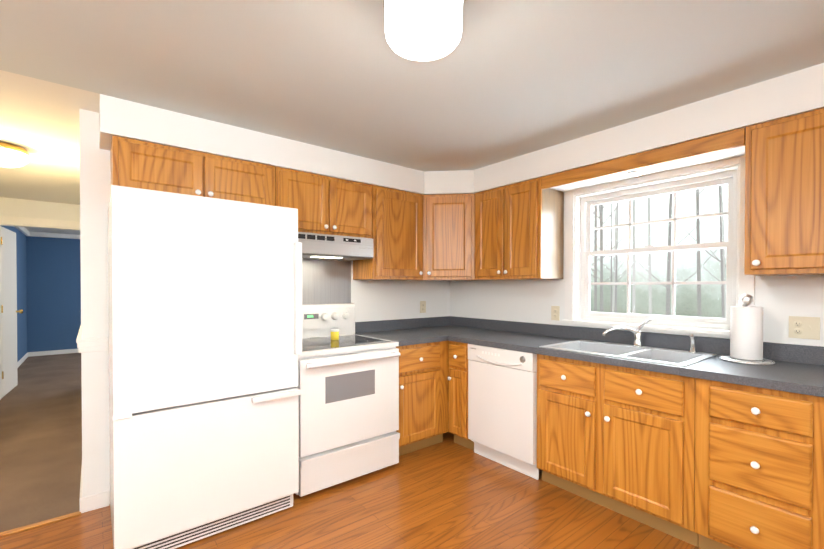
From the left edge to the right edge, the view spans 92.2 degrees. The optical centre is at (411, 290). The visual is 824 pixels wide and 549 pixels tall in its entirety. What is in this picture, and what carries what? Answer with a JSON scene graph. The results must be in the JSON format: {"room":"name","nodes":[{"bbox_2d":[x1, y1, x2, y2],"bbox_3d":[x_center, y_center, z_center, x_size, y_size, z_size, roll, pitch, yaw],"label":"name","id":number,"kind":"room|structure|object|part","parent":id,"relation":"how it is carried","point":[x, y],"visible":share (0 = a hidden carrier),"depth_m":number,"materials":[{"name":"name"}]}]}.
{"room":"kitchen","nodes":[
{"label":"kitchen","id":0,"kind":"room"},
{"bbox_2d":[2,226,26,361],"bbox_3d":[-6.068,0.069,5.992,0.012,2.385,3.660,0,1,-39],"label":"wall","id":1,"kind":"structure","parent":0,"point":[21,293],"depth_m":6.87,"materials":[{"name":"blue paint"}]},
{"bbox_2d":[14,226,29,235],"bbox_3d":[-6.025,-1.045,5.978,0.050,0.084,3.600,0,1,-39],"label":"crown molding","id":2,"kind":"structure","parent":1,"relation":"attached to","point":[24,231],"depth_m":6.89,"materials":[{"name":"white wood"}]},
{"bbox_2d":[17,352,28,367],"bbox_3d":[-6.052,1.217,6.001,0.015,0.090,3.637,0,1,-39],"label":"baseboard","id":3,"kind":"structure","parent":1,"relation":"attached to","point":[26,355],"depth_m":6.84,"materials":[{"name":"white wood"}]},
{"bbox_2d":[0,197,79,228],"bbox_3d":[-4.480,0.080,4.845,1.045,2.385,0.120,0,1,-39],"label":"wall","id":4,"kind":"structure","parent":0,"point":[13,207],"depth_m":4.76,"materials":[{"name":"white paint"}]},
{"bbox_2d":[0,226,22,396],"bbox_3d":[-5.030,0.249,4.963,0.175,2.020,0.745,0,1,-39],"label":"room door","id":5,"kind":"structure","parent":4,"relation":"in","point":[8,270],"depth_m":4.92,"materials":[{"name":"white wood"}]},
{"bbox_2d":[0,216,79,399],"bbox_3d":[-4.485,0.204,4.832,0.950,2.135,0.136,0,1,-39],"label":"door frame","id":6,"kind":"structure","parent":4,"relation":"attached to","point":[38,223],"depth_m":4.70,"materials":[{"name":"white wood"}]},
{"bbox_2d":[26,236,80,351],"bbox_3d":[-5.728,0.044,8.693,4.170,2.385,0.120,0,1,-39],"label":"wall","id":7,"kind":"structure","parent":0,"point":[53,269],"depth_m":7.65,"materials":[{"name":"blue paint"}]},
{"bbox_2d":[29,349,78,356],"bbox_3d":[-5.698,1.192,8.643,3.900,0.090,0.013,0,1,-39],"label":"baseboard","id":8,"kind":"structure","parent":7,"relation":"attached to","point":[66,351],"depth_m":7.65,"materials":[{"name":"white wood"}]},
{"bbox_2d":[30,232,79,238],"bbox_3d":[-5.682,-1.070,8.611,3.888,0.084,0.050,0,1,-39],"label":"crown molding","id":9,"kind":"structure","parent":7,"relation":"attached to","point":[35,234],"depth_m":7.62,"materials":[{"name":"white wood"}]},
{"bbox_2d":[0,353,109,532],"bbox_3d":[-4.461,1.290,5.154,6.650,0.058,7.600,0,1,-39],"label":"floor","id":10,"kind":"structure","parent":0,"point":[40,438],"depth_m":3.34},
{"bbox_2d":[79,109,110,503],"bbox_3d":[-2.981,0.090,3.715,0.125,2.385,3.520,0,1,-39],"label":"wall","id":11,"kind":"structure","parent":0,"point":[95,173],"depth_m":2.34,"materials":[{"name":"white paint"}]},
{"bbox_2d":[76,326,84,352],"bbox_3d":[-3.031,0.308,3.663,0.022,0.080,3.542,0,1,-39],"label":"trim","id":12,"kind":"structure","parent":11,"relation":"attached to","point":[80,342],"depth_m":2.30,"materials":[{"name":"white wood"}]},
{"bbox_2d":[79,466,84,512],"bbox_3d":[-3.030,1.238,3.678,0.013,0.090,3.533,0,1,-39],"label":"baseboard","id":13,"kind":"structure","parent":11,"relation":"attached to","point":[82,499],"depth_m":2.31,"materials":[{"name":"white wood"}]},
{"bbox_2d":[0,432,700,548],"bbox_3d":[-0.321,1.343,0.014,6.650,0.050,5.600,0,1,-39],"label":"floor","id":14,"kind":"structure","parent":0,"point":[448,492],"depth_m":2.24,"materials":[{"name":"brown wood"}]},
{"bbox_2d":[0,511,80,536],"bbox_3d":[-2.277,1.293,2.017,0.915,0.012,0.035,0,1,-39],"label":"threshold strip","id":15,"kind":"object","parent":14,"relation":"on","point":[34,525],"depth_m":2.19,"materials":[{"name":"brown wood"}]},
{"bbox_2d":[108,185,301,548],"bbox_3d":[-1.225,0.402,2.336,0.883,1.764,0.777,0,1,-39],"label":"fridge","id":16,"kind":"object","parent":14,"relation":"on","point":[201,322],"depth_m":2.02,"materials":[{"name":"white metal"}]},
{"bbox_3d":[-0.994,0.169,2.047,0.883,0.890,0.041,0,1,-39],"label":"fridge handle","id":17,"kind":"part","parent":16,"relation":"part of","materials":[{"name":"white metal"}]},
{"bbox_2d":[295,303,400,496],"bbox_3d":[-0.587,0.703,2.898,0.762,1.176,0.742,0,1,-39],"label":"range","id":18,"kind":"object","parent":14,"relation":"on","point":[348,397],"visible":0.67,"depth_m":2.66,"materials":[{"name":"white enameled metal"},{"name":"dark glass"}]},
{"bbox_2d":[330,328,338,339],"bbox_3d":[-0.584,0.331,3.003,0.066,0.082,0.065,0,1,-39],"label":"candle jar","id":19,"kind":"object","parent":18,"relation":"on","point":[334,333],"visible":1,"depth_m":2.98,"materials":[{"name":"yellow"}]},
{"bbox_2d":[396,341,448,455],"bbox_3d":[0.141,0.848,3.553,1.180,0.874,0.656,0,1,-39],"label":"base cabinet","id":20,"kind":"object","parent":14,"relation":"on","point":[423,395],"visible":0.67,"depth_m":3.14,"materials":[{"name":"brown wood"}]},
{"bbox_2d":[355,319,446,346],"bbox_3d":[-0.125,0.344,3.340,0.510,0.135,0.647,0,1,-39],"label":"countertop","id":21,"kind":"structure","parent":20,"relation":"on","point":[405,332],"depth_m":3.51,"materials":[{"name":"grey laminate"}]},
{"bbox_2d":[403,316,823,396],"bbox_3d":[1.312,0.352,2.500,0.674,0.135,3.758,0,1,-39],"label":"countertop","id":22,"kind":"structure","parent":20,"relation":"on","point":[796,368],"depth_m":2.36,"materials":[{"name":"grey laminate"}]},
{"bbox_2d":[602,318,652,346],"bbox_3d":[1.426,0.274,2.628,0.172,0.194,0.263,0,1,-39],"label":"chrome faucet","id":23,"kind":"object","parent":22,"relation":"on","point":[637,339],"visible":1,"depth_m":2.62,"materials":[{"name":"white metal"}]},
{"bbox_2d":[539,340,716,366],"bbox_3d":[1.321,0.468,2.490,0.547,0.190,0.838,0,1,-39],"label":"stainless steel sink","id":24,"kind":"object","parent":22,"relation":"in","point":[662,356],"visible":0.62,"depth_m":2.49,"materials":[{"name":"white"}]},
{"bbox_2d":[688,333,696,352],"bbox_3d":[1.688,0.315,2.387,0.057,0.116,0.044,0,1,-39],"label":"sprayer","id":25,"kind":"object","parent":24,"relation":"on","point":[692,343],"visible":1,"depth_m":2.38,"materials":[{"name":"white metal"}]},
{"bbox_2d":[719,294,774,364],"bbox_3d":[1.810,0.200,2.146,0.232,0.363,0.232,0,1,-39],"label":"paper towel holder","id":26,"kind":"object","parent":22,"relation":"on","point":[746,300],"visible":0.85,"depth_m":2.12,"materials":[{"name":"silver metal"}]},
{"bbox_2d":[730,306,762,360],"bbox_3d":[1.810,0.227,2.146,0.136,0.280,0.136,0,1,-39],"label":"paper towel roll","id":27,"kind":"object","parent":26,"relation":"on","point":[746,333],"visible":1,"depth_m":2.09,"materials":[{"name":"white paper"}]},
{"bbox_2d":[448,341,473,450],"bbox_3d":[0.598,0.849,3.403,0.656,0.874,0.243,0,1,-39],"label":"base cabinet","id":28,"kind":"object","parent":14,"relation":"on","point":[458,359],"visible":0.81,"depth_m":3.22,"materials":[{"name":"brown wood"}]},
{"bbox_2d":[468,344,538,479],"bbox_3d":[0.863,0.852,3.072,0.644,0.869,0.589,0,1,-39],"label":"dishwasher","id":29,"kind":"object","parent":14,"relation":"on","point":[502,406],"visible":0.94,"depth_m":2.84,"materials":[{"name":"white plastic"}]},
{"bbox_2d":[537,354,697,546],"bbox_3d":[1.335,0.858,2.489,0.656,0.874,0.896,0,1,-39],"label":"base cabinet","id":30,"kind":"object","parent":14,"relation":"on","point":[619,439],"visible":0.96,"depth_m":2.23,"materials":[{"name":"brown wood"}]},
{"bbox_2d":[694,378,823,548],"bbox_3d":[1.769,0.863,1.950,0.656,0.874,0.484,0,1,-39],"label":"base cabinet","id":31,"kind":"object","parent":14,"relation":"on","point":[759,468],"visible":0.94,"depth_m":1.76,"materials":[{"name":"brown wood"}]},
{"bbox_2d":[308,259,449,321],"bbox_3d":[-0.689,0.094,3.378,2.990,2.385,0.120,0,1,-39],"label":"wall","id":32,"kind":"structure","parent":0,"point":[375,300],"depth_m":3.75,"materials":[{"name":"white paint"}]},
{"bbox_2d":[110,135,274,205],"bbox_3d":[-1.356,-0.686,2.518,0.880,0.310,0.366,0,1,-39],"label":"upper cabinet","id":33,"kind":"object","parent":32,"relation":"attached to","point":[134,163],"visible":0.73,"depth_m":2.35,"materials":[{"name":"brown wood"}]},
{"bbox_2d":[275,167,371,237],"bbox_3d":[-0.705,-0.628,3.043,0.780,0.435,0.366,0,1,-39],"label":"upper cabinet","id":34,"kind":"object","parent":32,"relation":"attached to","point":[322,204],"visible":0.75,"depth_m":2.91,"materials":[{"name":"brown wood"}]},
{"bbox_2d":[298,232,372,260],"bbox_3d":[-0.711,-0.330,3.034,0.751,0.158,0.375,0,1,-39],"label":"range hood","id":35,"kind":"object","parent":34,"relation":"attached to","point":[338,246],"visible":0.52,"depth_m":2.94,"materials":[{"name":"grey metal"}]},
{"bbox_2d":[298,234,333,240],"bbox_3d":[-0.681,-0.377,2.817,0.287,0.032,0.002,0,1,-39],"label":"hood vent","id":36,"kind":"object","parent":35,"relation":"attached to","point":[302,236],"depth_m":2.81,"materials":[{"name":"black"}]},
{"bbox_2d":[313,256,340,258],"bbox_3d":[-0.638,-0.248,2.966,0.220,0.003,0.080,0,1,-39],"label":"hood light","id":37,"kind":"object","parent":35,"relation":"attached to","point":[313,256],"depth_m":2.95,"materials":[{"name":"white plastic"}]},
{"bbox_2d":[343,238,360,242],"bbox_3d":[-0.452,-0.379,3.000,0.150,0.026,0.002,0,1,-39],"label":"switches","id":38,"kind":"object","parent":35,"relation":"attached to","point":[344,239],"depth_m":3.00,"materials":[{"name":"black"}]},
{"bbox_2d":[302,259,350,304],"bbox_3d":[-0.825,-0.069,3.187,0.762,0.362,0.003,0,1,-39],"label":"backsplash panel","id":39,"kind":"object","parent":32,"relation":"attached to","point":[326,281],"visible":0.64,"depth_m":3.28,"materials":[{"name":"silver metal"}]},
{"bbox_2d":[353,185,422,279],"bbox_3d":[-0.193,-0.472,3.457,0.527,0.755,0.366,0,1,-39],"label":"upper cabinet","id":40,"kind":"object","parent":32,"relation":"attached to","point":[397,226],"visible":0.88,"depth_m":3.33,"materials":[{"name":"brown wood"}]},
{"bbox_2d":[420,301,425,312],"bbox_3d":[0.110,0.163,3.939,0.072,0.116,0.008,0,1,-39],"label":"electrical outlet","id":41,"kind":"object","parent":32,"relation":"attached to","point":[422,306],"visible":1,"depth_m":3.94,"materials":[{"name":"beige plastic"}]},
{"bbox_2d":[420,193,474,280],"bbox_3d":[0.346,-0.475,3.719,0.637,0.755,0.634,0,1,-39],"label":"upper cabinet","id":42,"kind":"object","parent":32,"relation":"attached to","point":[448,237],"visible":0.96,"depth_m":3.49,"materials":[{"name":"brown wood"}]},
{"bbox_2d":[0,0,823,234],"bbox_3d":[-2.704,-1.085,2.951,6.650,0.080,13.200,0,1,-39],"label":"ceiling","id":43,"kind":"structure","parent":0,"point":[503,80],"depth_m":1.86,"materials":[{"name":"white paint"}]},
{"bbox_2d":[0,142,28,167],"bbox_3d":[-2.984,-0.982,2.893,0.280,0.152,0.280,0,1,-39],"label":"ceiling light","id":44,"kind":"object","parent":43,"relation":"attached to","point":[11,146],"depth_m":2.86,"materials":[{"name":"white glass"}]},
{"bbox_3d":[-2.984,-0.958,2.894,0.280,0.104,0.280,0,1,-39],"label":"hall ceiling lamp shade","id":45,"kind":"part","parent":44,"relation":"part of","materials":[{"name":"white glass"}]},
{"bbox_2d":[99,63,823,194],"bbox_3d":[1.027,-0.905,1.079,2.890,0.285,5.600,0,1,-39],"label":"soffit beam","id":46,"kind":"structure","parent":43,"relation":"attached to","point":[791,94],"depth_m":2.44,"materials":[{"name":"white paint"}]},
{"bbox_2d":[626,171,644,176],"bbox_3d":[1.478,-0.769,2.624,0.110,0.014,0.110,0,1,-39],"label":"puck light","id":47,"kind":"object","parent":46,"relation":"attached to","point":[634,173],"visible":1,"depth_m":2.60,"materials":[{"name":"white plastic"}]},
{"bbox_2d":[541,128,744,188],"bbox_3d":[1.339,-0.796,2.496,0.025,0.090,1.181,0,1,-39],"label":"window valance","id":48,"kind":"object","parent":46,"relation":"attached to","point":[712,143],"visible":1,"depth_m":2.37,"materials":[{"name":"brown wood"}]},
{"bbox_3d":[0.039,-0.999,1.344,0.273,0.062,0.273,0,1,-39],"label":"lamp base","id":49,"kind":"object","parent":43,"relation":"attached to","visible":0},
{"bbox_2d":[385,0,461,60],"bbox_3d":[0.039,-0.900,1.345,0.261,0.144,0.261,0,1,-39],"label":"lampshade","id":50,"kind":"object","parent":49,"relation":"attached to","point":[422,30],"visible":1,"depth_m":1.28,"materials":[{"name":"white glass"}]},
{"bbox_2d":[450,164,823,346],"bbox_3d":[2.173,0.106,2.088,0.150,2.385,5.720,0,1,-39],"label":"wall","id":51,"kind":"structure","parent":0,"point":[780,299],"depth_m":3.21,"materials":[{"name":"white paint"}]},
{"bbox_2d":[475,177,563,279],"bbox_3d":[0.860,-0.471,3.298,0.366,0.755,0.657,0,1,-39],"label":"upper cabinet","id":52,"kind":"object","parent":51,"relation":"attached to","point":[519,230],"visible":1,"depth_m":3.12,"materials":[{"name":"brown wood"}]},
{"bbox_2d":[551,306,559,320],"bbox_3d":[1.162,0.184,3.217,0.008,0.116,0.072,0,1,-39],"label":"electrical outlet","id":53,"kind":"object","parent":51,"relation":"attached to","point":[555,312],"visible":1,"depth_m":3.21,"materials":[{"name":"beige plastic"}]},
{"bbox_2d":[562,155,754,337],"bbox_3d":[1.628,-0.265,2.734,0.185,1.085,1.185,0,1,-39],"label":"window unit","id":54,"kind":"structure","parent":51,"relation":"in","point":[579,204],"depth_m":2.69,"materials":[{"name":"white wood"}]},
{"bbox_2d":[744,108,823,275],"bbox_3d":[1.978,-0.458,1.910,0.366,0.755,0.532,0,1,-39],"label":"upper cabinet","id":55,"kind":"object","parent":51,"relation":"attached to","point":[784,196],"visible":1,"depth_m":1.91,"materials":[{"name":"brown wood"}]},
{"bbox_2d":[789,316,819,339],"bbox_3d":[2.066,0.196,2.090,0.013,0.116,0.118,0,1,-39],"label":"outlet","id":56,"kind":"object","parent":51,"relation":"attached to","point":[804,327],"visible":1,"depth_m":2.09,"materials":[{"name":"beige plastic"}]},
{"label":"outside","id":57,"kind":"structure","parent":0,"visible":0},
{"bbox_2d":[590,184,727,317],"bbox_3d":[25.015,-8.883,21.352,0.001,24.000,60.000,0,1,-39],"label":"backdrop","id":58,"kind":"structure","parent":57,"point":[707,234],"depth_m":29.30,"materials":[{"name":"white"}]},
{"bbox_3d":[17.657,2.728,14.892,39.700,0.100,45.000,0,1,-39],"label":"ground","id":59,"kind":"structure","parent":57,"visible":0},
{"bbox_2d":[591,185,727,317],"bbox_3d":[16.821,-5.268,11.679,21.619,15.959,37.334,0,1,-39],"label":"trees","id":60,"kind":"object","parent":59,"relation":"on","point":[723,288],"depth_m":18.83,"materials":[{"name":"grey plant"}]}
]}

